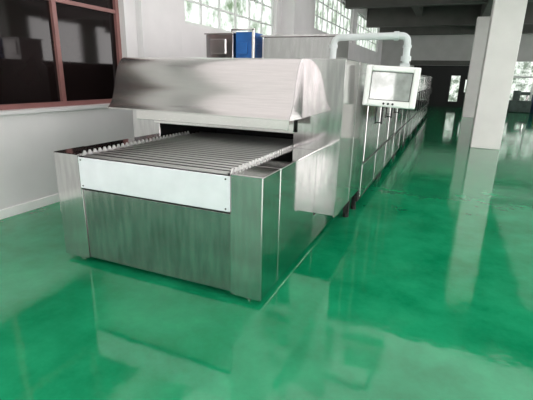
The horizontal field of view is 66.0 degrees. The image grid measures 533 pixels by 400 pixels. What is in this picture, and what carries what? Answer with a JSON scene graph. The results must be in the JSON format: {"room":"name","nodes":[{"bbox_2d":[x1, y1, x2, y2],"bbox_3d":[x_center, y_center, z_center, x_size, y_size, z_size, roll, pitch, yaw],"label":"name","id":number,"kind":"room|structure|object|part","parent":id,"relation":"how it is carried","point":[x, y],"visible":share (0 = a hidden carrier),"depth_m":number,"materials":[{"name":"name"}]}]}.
{"room":"processing plant","nodes":[
{"label":"processing plant","id":0,"kind":"room"},
{"bbox_2d":[0,0,382,209],"bbox_3d":[-0.115,-3.821,9.728,0.250,4.700,35.000,8,18,22],"label":"wall","id":1,"kind":"structure","parent":0,"point":[28,142],"depth_m":4.91,"materials":[{"name":"white paint"}]},
{"bbox_2d":[0,193,59,219],"bbox_3d":[-0.045,-1.601,10.341,0.020,0.100,35.000,8,18,22],"label":"baseboard","id":2,"kind":"structure","parent":1,"relation":"attached to","point":[28,206],"depth_m":4.56,"materials":[{"name":"white paint"}]},
{"bbox_2d":[0,104,109,115],"bbox_3d":[-2.746,-0.836,4.008,0.030,0.040,4.300,8,18,22],"label":"trim","id":3,"kind":"structure","parent":1,"relation":"attached to","point":[13,112],"depth_m":4.64,"materials":[{"name":"white paint"}]},
{"bbox_2d":[0,0,121,109],"bbox_3d":[-2.848,-1.930,3.748,0.080,2.200,4.120,8,18,22],"label":"window","id":4,"kind":"structure","parent":1,"relation":"in","point":[54,53],"depth_m":4.80,"materials":[{"name":"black glass"}]},
{"bbox_2d":[135,0,182,56],"bbox_3d":[-1.578,-2.756,6.073,0.100,4.700,0.950,8,18,22],"label":"pillar","id":5,"kind":"structure","parent":1,"relation":"attached to","point":[159,26],"depth_m":6.03,"materials":[{"name":"white paint"}]},
{"bbox_2d":[185,0,273,40],"bbox_3d":[-0.650,-4.188,8.302,0.080,1.600,3.950,8,18,22],"label":"window","id":6,"kind":"structure","parent":1,"relation":"in","point":[219,15],"depth_m":8.32,"materials":[{"name":"grey"}]},
{"bbox_2d":[281,0,313,34],"bbox_3d":[0.817,-4.202,11.069,0.350,4.700,1.500,8,18,22],"label":"pillar","id":7,"kind":"structure","parent":1,"relation":"attached to","point":[296,15],"depth_m":10.37,"materials":[{"name":"white paint"}]},
{"bbox_2d":[314,0,351,41],"bbox_3d":[2.459,-6.678,15.000,0.080,1.350,5.400,8,18,22],"label":"window","id":8,"kind":"structure","parent":1,"relation":"in","point":[331,16],"depth_m":14.83,"materials":[{"name":"grey"}]},
{"bbox_2d":[356,13,377,51],"bbox_3d":[5.069,-8.353,20.770,0.080,1.350,6.100,8,18,22],"label":"window","id":9,"kind":"structure","parent":1,"relation":"in","point":[371,45],"depth_m":20.34,"materials":[{"name":"grey"}]},
{"bbox_2d":[345,0,532,8],"bbox_3d":[10.509,-6.635,12.819,16.150,0.600,0.350,8,18,22],"label":"ceiling beam","id":10,"kind":"structure","parent":1,"relation":"attached to","point":[350,4],"depth_m":14.99,"materials":[{"name":"grey concrete"}]},
{"bbox_2d":[366,3,532,27],"bbox_3d":[12.299,-7.689,16.812,16.150,0.800,0.350,8,18,22],"label":"ceiling beam","id":11,"kind":"structure","parent":1,"relation":"attached to","point":[458,15],"depth_m":18.62,"materials":[{"name":"grey concrete"}]},
{"bbox_2d":[379,24,532,34],"bbox_3d":[13.893,-8.712,20.336,16.150,0.800,0.350,8,18,22],"label":"ceiling beam","id":12,"kind":"structure","parent":1,"relation":"attached to","point":[527,28],"depth_m":22.09,"materials":[{"name":"grey concrete"}]},
{"bbox_2d":[0,106,532,399],"bbox_3d":[7.346,-0.365,7.356,16.750,0.200,35.600,8,18,22],"label":"floor","id":13,"kind":"structure","parent":0,"point":[424,291],"depth_m":2.78,"materials":[{"name":"green paint"}]},
{"bbox_2d":[54,28,432,300],"bbox_3d":[2.744,-2.647,10.734,2.265,2.005,17.952,8,18,22],"label":"oven","id":14,"kind":"object","parent":13,"relation":"on","point":[236,159],"visible":0.94,"depth_m":3.30,"materials":[{"name":"silver metal"}]},
{"bbox_3d":[-1.503,0.012,3.419,0.260,0.865,0.300,8,18,22],"label":"corner post","id":15,"kind":"part","parent":14,"relation":"part of","materials":[{"name":"silver metal"}]},
{"bbox_3d":[-0.836,-0.125,2.909,1.306,0.242,0.014,8,18,22],"label":"plate","id":16,"kind":"part","parent":14,"relation":"part of","materials":[{"name":"white metal"}]},
{"bbox_3d":[-0.836,0.276,3.053,1.306,0.572,0.028,8,18,22],"label":"panel","id":17,"kind":"part","parent":14,"relation":"part of","materials":[{"name":"silver metal"}]},
{"bbox_3d":[-0.502,-0.441,3.609,1.240,0.060,1.658,8,18,22],"label":"belt rod","id":18,"kind":"part","parent":14,"relation":"part of","materials":[{"name":"metal"}]},
{"bbox_2d":[108,57,301,120],"bbox_3d":[-0.610,-0.985,3.549,1.950,0.491,0.590,8,18,22],"label":"hood","id":19,"kind":"object","parent":14,"relation":"attached to","point":[236,89],"depth_m":3.40,"materials":[{"name":"silver metal"}]},
{"bbox_3d":[-0.384,-0.644,3.892,2.200,1.330,0.020,8,18,22],"label":"panel","id":20,"kind":"part","parent":14,"relation":"part of","materials":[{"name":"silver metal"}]},
{"bbox_3d":[-0.203,-1.779,4.772,0.224,0.305,0.305,8,18,22],"label":"motor","id":21,"kind":"part","parent":14,"relation":"part of","materials":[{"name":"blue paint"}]},
{"bbox_3d":[-0.077,0.223,2.835,0.230,0.865,0.300,8,18,22],"label":"corner post","id":22,"kind":"part","parent":14,"relation":"part of","materials":[{"name":"silver metal"}]},
{"bbox_3d":[0.239,-0.860,3.201,0.006,0.490,0.599,5,17,13],"label":"hood plate","id":23,"kind":"part","parent":14,"relation":"part of","materials":[{"name":"silver metal"}]},
{"bbox_3d":[0.469,-1.853,4.699,0.890,0.020,0.660,8,18,22],"label":"lid","id":24,"kind":"part","parent":14,"relation":"part of","materials":[{"name":"silver metal"}]},
{"bbox_3d":[0.486,0.145,4.183,0.224,0.263,0.818,8,18,22],"label":"panel","id":25,"kind":"part","parent":14,"relation":"part of","materials":[{"name":"silver metal"}]},
{"bbox_3d":[0.724,-0.556,3.726,0.020,1.350,0.524,8,18,22],"label":"panel","id":26,"kind":"part","parent":14,"relation":"part of","materials":[{"name":"silver metal"}]},
{"bbox_3d":[0.900,0.034,4.609,0.070,0.320,0.070,8,18,22],"label":"leg","id":27,"kind":"part","parent":14,"relation":"part of","materials":[{"name":"metal"}]},
{"bbox_3d":[1.045,0.016,4.904,0.060,0.190,0.060,8,18,22],"label":"leg","id":28,"kind":"part","parent":14,"relation":"part of","materials":[{"name":"metal"}]},
{"bbox_3d":[0.957,-0.706,4.241,0.020,1.350,0.605,8,18,22],"label":"panel","id":29,"kind":"part","parent":14,"relation":"part of","materials":[{"name":"silver metal"}]},
{"bbox_3d":[1.260,-0.333,5.116,0.017,0.385,0.911,8,18,22],"label":"panel","id":30,"kind":"part","parent":14,"relation":"part of","materials":[{"name":"silver metal"}]},
{"bbox_3d":[1.419,-0.256,5.613,0.040,0.059,1.926,8,18,22],"label":"rail","id":31,"kind":"part","parent":14,"relation":"part of","materials":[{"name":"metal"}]},
{"bbox_3d":[1.280,-1.031,4.904,0.025,1.005,0.911,8,18,22],"label":"door panel","id":32,"kind":"part","parent":14,"relation":"part of","materials":[{"name":"silver metal"}]},
{"bbox_2d":[329,31,420,108],"bbox_3d":[0.963,-1.193,3.775,0.868,0.662,0.184,7,18,18],"label":"control panel","id":33,"kind":"object","parent":14,"relation":"hanging from","point":[385,86],"visible":0.93,"depth_m":3.68,"materials":[{"name":"grey paint"}]},
{"bbox_3d":[0.919,-1.385,3.724,0.774,0.267,0.140,8,18,22],"label":"support arm","id":34,"kind":"part","parent":33,"relation":"part of","materials":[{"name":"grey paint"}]},
{"bbox_3d":[1.643,-0.579,5.964,0.017,0.385,0.911,8,18,22],"label":"panel","id":35,"kind":"part","parent":14,"relation":"part of","materials":[{"name":"silver metal"}]},
{"bbox_3d":[1.456,-1.090,5.211,0.051,0.250,0.024,8,18,22],"label":"handle","id":36,"kind":"part","parent":14,"relation":"part of","materials":[{"name":"silver metal"}]},
{"bbox_3d":[1.664,-1.277,5.752,0.025,1.005,0.911,8,18,22],"label":"door panel","id":37,"kind":"part","parent":14,"relation":"part of","materials":[{"name":"silver metal"}]},
{"bbox_3d":[2.036,-0.831,6.834,0.017,0.385,0.911,8,18,22],"label":"panel","id":38,"kind":"part","parent":14,"relation":"part of","materials":[{"name":"silver metal"}]},
{"bbox_3d":[2.057,-1.529,6.622,0.025,1.005,0.911,8,18,22],"label":"door panel","id":39,"kind":"part","parent":14,"relation":"part of","materials":[{"name":"silver metal"}]},
{"bbox_3d":[2.420,-1.077,7.682,0.017,0.385,0.911,8,18,22],"label":"panel","id":40,"kind":"part","parent":14,"relation":"part of","materials":[{"name":"silver metal"}]},
{"bbox_3d":[2.441,-1.775,7.470,0.025,1.005,0.911,8,18,22],"label":"door panel","id":41,"kind":"part","parent":14,"relation":"part of","materials":[{"name":"silver metal"}]},
{"bbox_3d":[2.813,-1.329,8.552,0.017,0.385,0.911,8,18,22],"label":"panel","id":42,"kind":"part","parent":14,"relation":"part of","materials":[{"name":"silver metal"}]},
{"bbox_3d":[2.834,-2.028,8.339,0.025,1.005,0.911,8,18,22],"label":"door panel","id":43,"kind":"part","parent":14,"relation":"part of","materials":[{"name":"silver metal"}]},
{"bbox_3d":[3.197,-1.576,9.400,0.017,0.385,0.911,8,18,22],"label":"panel","id":44,"kind":"part","parent":14,"relation":"part of","materials":[{"name":"silver metal"}]},
{"bbox_3d":[3.218,-2.274,9.188,0.025,1.005,0.911,8,18,22],"label":"door panel","id":45,"kind":"part","parent":14,"relation":"part of","materials":[{"name":"silver metal"}]},
{"bbox_3d":[3.590,-1.828,10.269,0.017,0.385,0.911,8,18,22],"label":"panel","id":46,"kind":"part","parent":14,"relation":"part of","materials":[{"name":"silver metal"}]},
{"bbox_3d":[3.974,-2.074,11.117,0.017,0.385,0.911,8,18,22],"label":"panel","id":47,"kind":"part","parent":14,"relation":"part of","materials":[{"name":"silver metal"}]},
{"bbox_3d":[4.367,-2.326,11.987,0.017,0.385,0.911,8,18,22],"label":"panel","id":48,"kind":"part","parent":14,"relation":"part of","materials":[{"name":"silver metal"}]},
{"bbox_3d":[3.994,-2.772,10.905,0.025,1.005,0.911,8,18,22],"label":"door panel","id":49,"kind":"part","parent":14,"relation":"part of","materials":[{"name":"silver metal"}]},
{"bbox_3d":[4.388,-3.025,11.775,0.025,1.005,0.911,8,18,22],"label":"door panel","id":50,"kind":"part","parent":14,"relation":"part of","materials":[{"name":"silver metal"}]},
{"bbox_3d":[4.771,-3.271,12.623,0.025,1.005,0.911,8,18,22],"label":"door panel","id":51,"kind":"part","parent":14,"relation":"part of","materials":[{"name":"silver metal"}]},
{"bbox_3d":[5.165,-3.523,13.493,0.025,1.005,0.911,8,18,22],"label":"door panel","id":52,"kind":"part","parent":14,"relation":"part of","materials":[{"name":"silver metal"}]},
{"bbox_3d":[5.548,-3.769,14.341,0.025,1.005,0.911,8,18,22],"label":"door panel","id":53,"kind":"part","parent":14,"relation":"part of","materials":[{"name":"silver metal"}]},
{"bbox_3d":[5.941,-4.022,15.210,0.025,1.005,0.911,8,18,22],"label":"door panel","id":54,"kind":"part","parent":14,"relation":"part of","materials":[{"name":"silver metal"}]},
{"bbox_2d":[462,16,489,117],"bbox_3d":[9.023,-5.618,17.561,0.620,4.050,0.620,8,18,22],"label":"column","id":55,"kind":"structure","parent":13,"relation":"on","point":[482,23],"depth_m":17.30,"materials":[{"name":"paint"}]},
{"bbox_2d":[469,0,527,149],"bbox_3d":[5.278,-3.215,9.281,0.620,4.050,0.620,8,18,22],"label":"column","id":56,"kind":"structure","parent":13,"relation":"on","point":[507,17],"depth_m":9.12,"materials":[{"name":"paint"}]},
{"bbox_2d":[507,90,531,112],"bbox_3d":[13.254,-5.148,21.460,1.000,1.100,0.600,8,18,22],"label":"machine","id":57,"kind":"object","parent":13,"relation":"on","point":[515,105],"visible":0.93,"depth_m":21.27,"materials":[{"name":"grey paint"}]},
{"bbox_2d":[530,95,532,112],"bbox_3d":[14.191,-5.045,21.521,0.600,0.910,0.600,8,18,22],"label":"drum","id":58,"kind":"object","parent":13,"relation":"on","point":[531,108],"visible":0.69,"depth_m":21.49,"materials":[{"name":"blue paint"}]},
{"bbox_2d":[367,2,532,8],"bbox_3d":[7.461,-5.056,5.943,16.750,0.200,35.600,8,18,22],"label":"ceiling","id":59,"kind":"structure","parent":0,"point":[528,2],"depth_m":18.36,"materials":[{"name":"concrete"}]},
{"bbox_2d":[380,34,532,66],"bbox_3d":[14.425,-7.216,22.175,16.150,4.700,0.250,8,18,22],"label":"wall","id":60,"kind":"structure","parent":0,"point":[424,47],"depth_m":23.61,"materials":[{"name":"grey paint"}]},
{"bbox_2d":[411,6,422,16],"bbox_3d":[2.227,-5.541,8.169,0.250,0.400,35.000,8,18,22],"label":"trim","id":61,"kind":"structure","parent":60,"relation":"attached to","point":[418,10],"depth_m":17.57,"materials":[{"name":"grey"}]},
{"bbox_2d":[410,60,469,65],"bbox_3d":[10.311,-7.911,23.663,3.800,0.260,0.049,8,18,22],"label":"trim","id":62,"kind":"structure","parent":60,"relation":"attached to","point":[413,62],"depth_m":23.78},
{"bbox_2d":[414,65,468,107],"bbox_3d":[10.355,-6.718,24.268,3.350,2.350,0.040,8,18,22],"label":"door","id":63,"kind":"structure","parent":60,"relation":"in","point":[441,75],"depth_m":24.18,"materials":[{"name":"metal"}]},
{"bbox_2d":[448,76,466,101],"bbox_3d":[11.232,-6.481,23.898,1.000,1.450,0.025,8,18,22],"label":"window","id":64,"kind":"structure","parent":63,"relation":"attached to","point":[455,80],"depth_m":23.97,"materials":[{"name":"grey"}]},
{"bbox_2d":[480,0,492,16],"bbox_3d":[4.723,-5.052,7.183,0.400,0.650,35.000,8,18,22],"label":"trim","id":65,"kind":"structure","parent":60,"relation":"attached to","point":[486,9],"depth_m":15.51,"materials":[{"name":"grey"}]},
{"bbox_2d":[509,62,532,100],"bbox_3d":[15.068,-6.132,22.273,5.750,2.600,0.020,8,18,22],"label":"window","id":66,"kind":"structure","parent":60,"relation":"in","point":[521,68],"depth_m":22.55,"materials":[{"name":"grey"}]},
{"bbox_2d":[513,76,532,100],"bbox_3d":[15.038,-6.113,22.207,5.750,2.600,0.070,8,18,22],"label":"window frame","id":67,"kind":"structure","parent":60,"relation":"in","point":[514,76],"depth_m":22.45,"materials":[{"name":"white metal"}]}
]}

